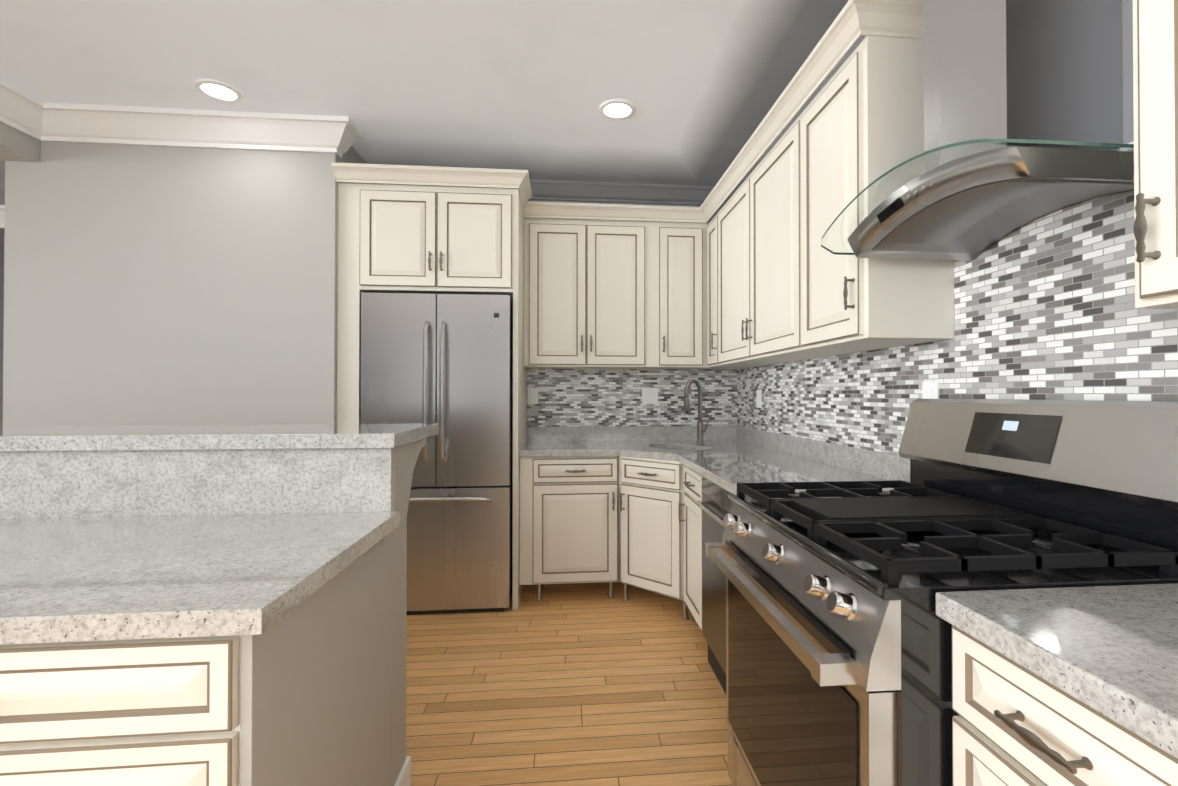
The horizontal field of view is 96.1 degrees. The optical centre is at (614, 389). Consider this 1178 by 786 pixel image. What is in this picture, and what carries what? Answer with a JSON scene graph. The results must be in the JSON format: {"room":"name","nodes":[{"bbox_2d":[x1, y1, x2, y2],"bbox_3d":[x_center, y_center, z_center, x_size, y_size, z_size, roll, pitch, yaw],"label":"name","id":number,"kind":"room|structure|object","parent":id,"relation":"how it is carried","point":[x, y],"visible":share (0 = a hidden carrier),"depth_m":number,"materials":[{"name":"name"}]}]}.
{"room":"kitchen","nodes":[
{"label":"kitchen","id":0,"kind":"room"},
{"bbox_2d":[0,228,4,425],"bbox_3d":[-5.607,-0.090,4.261,4.499,2.730,0.120,0,0,-5],"label":"wall","id":1,"kind":"structure","parent":0,"point":[2,232],"depth_m":4.26,"materials":[{"name":"grey paint"}]},
{"bbox_2d":[0,205,4,227],"bbox_3d":[-5.654,-1.381,4.147,4.380,0.149,0.118,0,0,-5],"label":"crown molding","id":2,"kind":"structure","parent":1,"relation":"attached to","point":[2,207],"depth_m":4.21,"materials":[{"name":"white"}]},
{"bbox_2d":[0,443,75,450],"bbox_3d":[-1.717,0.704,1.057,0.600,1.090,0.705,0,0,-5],"label":"countertop","id":3,"kind":"structure","parent":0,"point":[3,446],"depth_m":1.39,"materials":[{"name":"grey stone"}]},
{"bbox_2d":[3,141,377,425],"bbox_3d":[-2.413,-0.099,3.212,1.665,2.730,0.714,0,0,-5],"label":"wall","id":4,"kind":"structure","parent":0,"point":[155,285],"depth_m":2.86,"materials":[{"name":"grey paint"}]},
{"bbox_2d":[0,78,55,141],"bbox_3d":[-2.698,-1.417,-0.233,0.118,0.149,6.114,0,0,-5],"label":"crown molding","id":5,"kind":"structure","parent":4,"relation":"attached to","point":[22,111],"depth_m":2.65,"materials":[{"name":"white wood"}]},
{"bbox_2d":[44,102,360,157],"bbox_3d":[-2.167,-1.392,2.830,1.483,0.149,0.124,0,0,-5],"label":"crown molding","id":6,"kind":"structure","parent":4,"relation":"attached to","point":[65,122],"depth_m":2.82,"materials":[{"name":"white wood"}]},
{"bbox_2d":[389,179,728,205],"bbox_3d":[-0.351,-1.404,3.730,2.534,0.109,0.085,0,0,-5],"label":"crown molding","id":7,"kind":"structure","parent":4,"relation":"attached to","point":[561,190],"depth_m":3.76,"materials":[{"name":"grey paint"}]},
{"bbox_2d":[0,0,848,204],"bbox_3d":[-3.159,-1.510,1.275,8.820,0.060,9.200,0,0,-5],"label":"ceiling","id":8,"kind":"structure","parent":0,"point":[531,86],"depth_m":2.42,"materials":[{"name":"paint"}]},
{"bbox_2d":[0,122,40,161],"bbox_3d":[-2.922,-1.362,-0.254,0.330,0.259,6.114,0,0,-5],"label":"beam","id":9,"kind":"structure","parent":8,"relation":"attached to","point":[16,145],"depth_m":2.71,"materials":[{"name":"grey paint"}]},
{"bbox_2d":[194,79,242,101],"bbox_3d":[-1.936,-1.463,2.593,0.189,0.011,0.189,0,0,-11],"label":"recessed light","id":10,"kind":"object","parent":8,"relation":"in","point":[219,90],"depth_m":2.59,"materials":[{"name":"white"}]},
{"bbox_2d":[599,99,634,118],"bbox_3d":[0.017,-1.461,2.763,0.189,0.011,0.189,0,0,-11],"label":"recessed light","id":11,"kind":"object","parent":8,"relation":"in","point":[610,109],"depth_m":2.75,"materials":[{"name":"white plastic"}]},
{"bbox_2d":[406,582,732,785],"bbox_3d":[-3.159,1.280,1.252,8.820,0.060,9.200,0,0,-5],"label":"floor","id":12,"kind":"structure","parent":0,"point":[580,684],"depth_m":2.18,"materials":[{"name":"brown wood"}]},
{"bbox_2d":[0,439,407,785],"bbox_3d":[-0.997,0.704,1.123,0.847,1.090,0.705,0,0,-5],"label":"kitchen island","id":13,"kind":"object","parent":12,"relation":"on","point":[207,605],"depth_m":1.03,"materials":[{"name":"beige stone"}]},
{"bbox_2d":[331,164,526,608],"bbox_3d":[-1.085,0.012,3.342,1.004,2.510,0.700,0,0,-5],"label":"tall cabinet","id":14,"kind":"object","parent":12,"relation":"on","point":[439,238],"depth_m":3.00,"materials":[{"name":"beige wood"}]},
{"bbox_2d":[361,293,512,614],"bbox_3d":[-1.029,0.363,3.280,0.815,1.803,0.769,0,0,-5],"label":"fridge","id":15,"kind":"object","parent":12,"relation":"on","point":[445,361],"visible":0.79,"depth_m":2.98,"materials":[{"name":"grey metal"}]},
{"bbox_2d":[519,456,614,600],"bbox_3d":[-0.294,0.833,3.439,0.587,0.868,0.600,0,0,-5],"label":"base cabinet","id":16,"kind":"object","parent":12,"relation":"on","point":[567,504],"depth_m":3.14,"materials":[{"name":"beige wood"}]},
{"bbox_2d":[615,456,682,619],"bbox_3d":[0.471,0.832,3.347,0.918,0.868,0.918,0,0,-5],"label":"base cabinet","id":17,"kind":"object","parent":12,"relation":"on","point":[635,522],"depth_m":3.02,"materials":[{"name":"beige wood"}]},
{"bbox_2d":[519,426,670,460],"bbox_3d":[0.007,0.327,3.335,1.170,0.140,0.908,0,0,-5],"label":"countertop","id":18,"kind":"structure","parent":17,"relation":"on","point":[627,441],"depth_m":3.61,"materials":[{"name":"stone"}]},
{"bbox_2d":[647,444,717,450],"bbox_3d":[0.420,0.355,3.295,0.423,0.003,0.423,0,0,-5],"label":"sink rim","id":19,"kind":"object","parent":18,"relation":"on","point":[684,444],"visible":0.98,"depth_m":3.20,"materials":[{"name":"silver metal"}]},
{"bbox_2d":[659,426,909,494],"bbox_3d":[0.675,0.323,2.793,0.659,0.140,2.111,0,0,-5],"label":"countertop","id":20,"kind":"structure","parent":17,"relation":"on","point":[743,454],"depth_m":2.51,"materials":[{"name":"stone"}]},
{"bbox_2d":[684,379,709,444],"bbox_3d":[0.528,0.143,3.412,0.190,0.427,0.163,0,0,-5],"label":"faucet","id":21,"kind":"object","parent":20,"relation":"on","point":[700,430],"visible":1,"depth_m":3.45,"materials":[{"name":"silver metal"}]},
{"bbox_2d":[683,465,701,630],"bbox_3d":[0.691,0.827,2.706,0.595,0.868,0.398,0,0,-5],"label":"base cabinet","id":22,"kind":"object","parent":12,"relation":"on","point":[692,481],"depth_m":2.67,"materials":[{"name":"beige wood"}]},
{"bbox_2d":[697,476,732,693],"bbox_3d":[0.714,0.823,2.207,0.630,0.869,0.594,0,0,-5],"label":"dishwasher","id":23,"kind":"object","parent":12,"relation":"on","point":[715,504],"visible":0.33,"depth_m":2.27,"materials":[{"name":"grey metal"}]},
{"bbox_2d":[705,399,1177,785],"bbox_3d":[0.712,0.638,1.317,0.790,1.225,0.827,0,0,-5],"label":"range","id":24,"kind":"object","parent":12,"relation":"on","point":[838,651],"visible":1,"depth_m":1.11,"materials":[{"name":"silver metal"}]},
{"bbox_2d":[952,625,1177,785],"bbox_3d":[0.874,0.811,0.723,0.595,0.868,0.378,0,0,-5],"label":"base cabinet","id":25,"kind":"object","parent":12,"relation":"on","point":[1012,727],"depth_m":0.73,"materials":[{"name":"beige wood"}]},
{"bbox_2d":[935,583,1177,758],"bbox_3d":[0.957,0.299,-0.173,0.644,0.140,2.187,0,0,-5],"label":"countertop","id":26,"kind":"structure","parent":25,"relation":"on","point":[1110,652],"depth_m":0.72,"materials":[{"name":"stone"}]},
{"bbox_2d":[525,199,722,472],"bbox_3d":[-1.130,-0.095,3.751,4.320,2.730,0.120,0,0,-5],"label":"wall","id":27,"kind":"structure","parent":0,"point":[715,213],"depth_m":3.81,"materials":[{"name":"grey paint"}]},
{"bbox_2d":[527,212,654,368],"bbox_3d":[-0.183,-0.636,3.622,0.843,0.970,0.320,0,0,-5],"label":"upper cabinet","id":28,"kind":"object","parent":27,"relation":"attached to","point":[591,283],"depth_m":3.47,"materials":[{"name":"beige wood"}]},
{"bbox_2d":[527,369,736,426],"bbox_3d":[0.145,0.046,3.803,1.530,0.430,0.008,0,0,-5],"label":"wall tile","id":29,"kind":"structure","parent":27,"relation":"attached to","point":[586,397],"depth_m":3.79,"materials":[{"name":"tile"}]},
{"bbox_2d":[527,388,537,403],"bbox_3d":[-0.573,0.042,3.728,0.075,0.115,0.008,0,0,-5],"label":"electrical outlet","id":30,"kind":"object","parent":29,"relation":"attached to","point":[532,393],"depth_m":3.72,"materials":[{"name":"white plastic"}]},
{"bbox_2d":[642,388,657,403],"bbox_3d":[0.258,0.043,3.804,0.115,0.115,0.008,0,0,-5],"label":"electrical outlet","id":31,"kind":"object","parent":29,"relation":"attached to","point":[649,395],"depth_m":3.80,"materials":[{"name":"white plastic"}]},
{"bbox_2d":[651,216,706,368],"bbox_3d":[0.408,-0.635,3.676,0.343,0.970,0.320,0,0,-5],"label":"upper cabinet","id":32,"kind":"object","parent":27,"relation":"attached to","point":[678,246],"depth_m":3.52,"materials":[{"name":"beige wood"}]},
{"bbox_2d":[1122,0,1133,143],"bbox_3d":[1.281,-0.121,0.484,0.120,2.730,6.830,0,0,-5],"label":"wall","id":33,"kind":"structure","parent":0,"point":[1127,62],"depth_m":1.19,"materials":[{"name":"grey paint"}]},
{"bbox_2d":[703,196,714,367],"bbox_3d":[0.788,-0.677,3.421,0.320,1.050,0.260,0,0,-5],"label":"upper cabinet","id":34,"kind":"object","parent":33,"relation":"attached to","point":[708,228],"depth_m":3.47,"materials":[{"name":"beige wood"}]},
{"bbox_2d":[715,88,855,367],"bbox_3d":[0.853,-0.683,2.719,0.320,1.050,1.150,0,0,-5],"label":"upper cabinet","id":35,"kind":"object","parent":33,"relation":"attached to","point":[751,274],"depth_m":2.58,"materials":[{"name":"beige wood"}]},
{"bbox_2d":[729,35,865,198],"bbox_3d":[0.982,-1.413,2.626,0.085,0.109,2.309,0,0,-5],"label":"crown molding","id":36,"kind":"structure","parent":33,"relation":"attached to","point":[861,37],"depth_m":2.64,"materials":[{"name":"grey paint"}]},
{"bbox_2d":[795,0,953,351],"bbox_3d":[0.927,-0.689,1.923,0.320,1.050,0.448,0,0,-5],"label":"upper cabinet","id":37,"kind":"object","parent":33,"relation":"attached to","point":[867,120],"depth_m":1.71,"materials":[{"name":"beige wood"}]},
{"bbox_2d":[737,141,1177,454],"bbox_3d":[1.139,-0.155,1.320,0.008,0.790,5.120,0,0,-5],"label":"wall tile","id":38,"kind":"structure","parent":33,"relation":"attached to","point":[1045,308],"depth_m":1.46,"materials":[{"name":"tile"}]},
{"bbox_2d":[756,390,761,407],"bbox_3d":[0.936,0.058,3.421,0.008,0.115,0.075,0,0,-5],"label":"electrical outlet","id":39,"kind":"object","parent":38,"relation":"attached to","point":[758,392],"depth_m":3.41,"materials":[{"name":"white plastic"}]},
{"bbox_2d":[922,382,938,398],"bbox_3d":[1.085,0.030,1.816,0.008,0.115,0.075,0,0,-5],"label":"electrical outlet","id":40,"kind":"object","parent":38,"relation":"attached to","point":[930,390],"depth_m":1.81,"materials":[{"name":"white plastic"}]},
{"bbox_2d":[821,0,1133,260],"bbox_3d":[0.898,-0.939,1.315,0.489,1.076,0.738,0,0,-5],"label":"range hood","id":41,"kind":"object","parent":33,"relation":"attached to","point":[1023,112],"visible":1,"depth_m":1.20,"materials":[{"name":"silver metal"}]},
{"bbox_2d":[1133,0,1177,308],"bbox_3d":[1.044,-0.682,0.662,0.320,1.085,0.504,0,0,-5],"label":"upper cabinet","id":42,"kind":"object","parent":33,"relation":"attached to","point":[1155,22],"depth_m":0.84,"materials":[{"name":"beige wood"}]}
]}

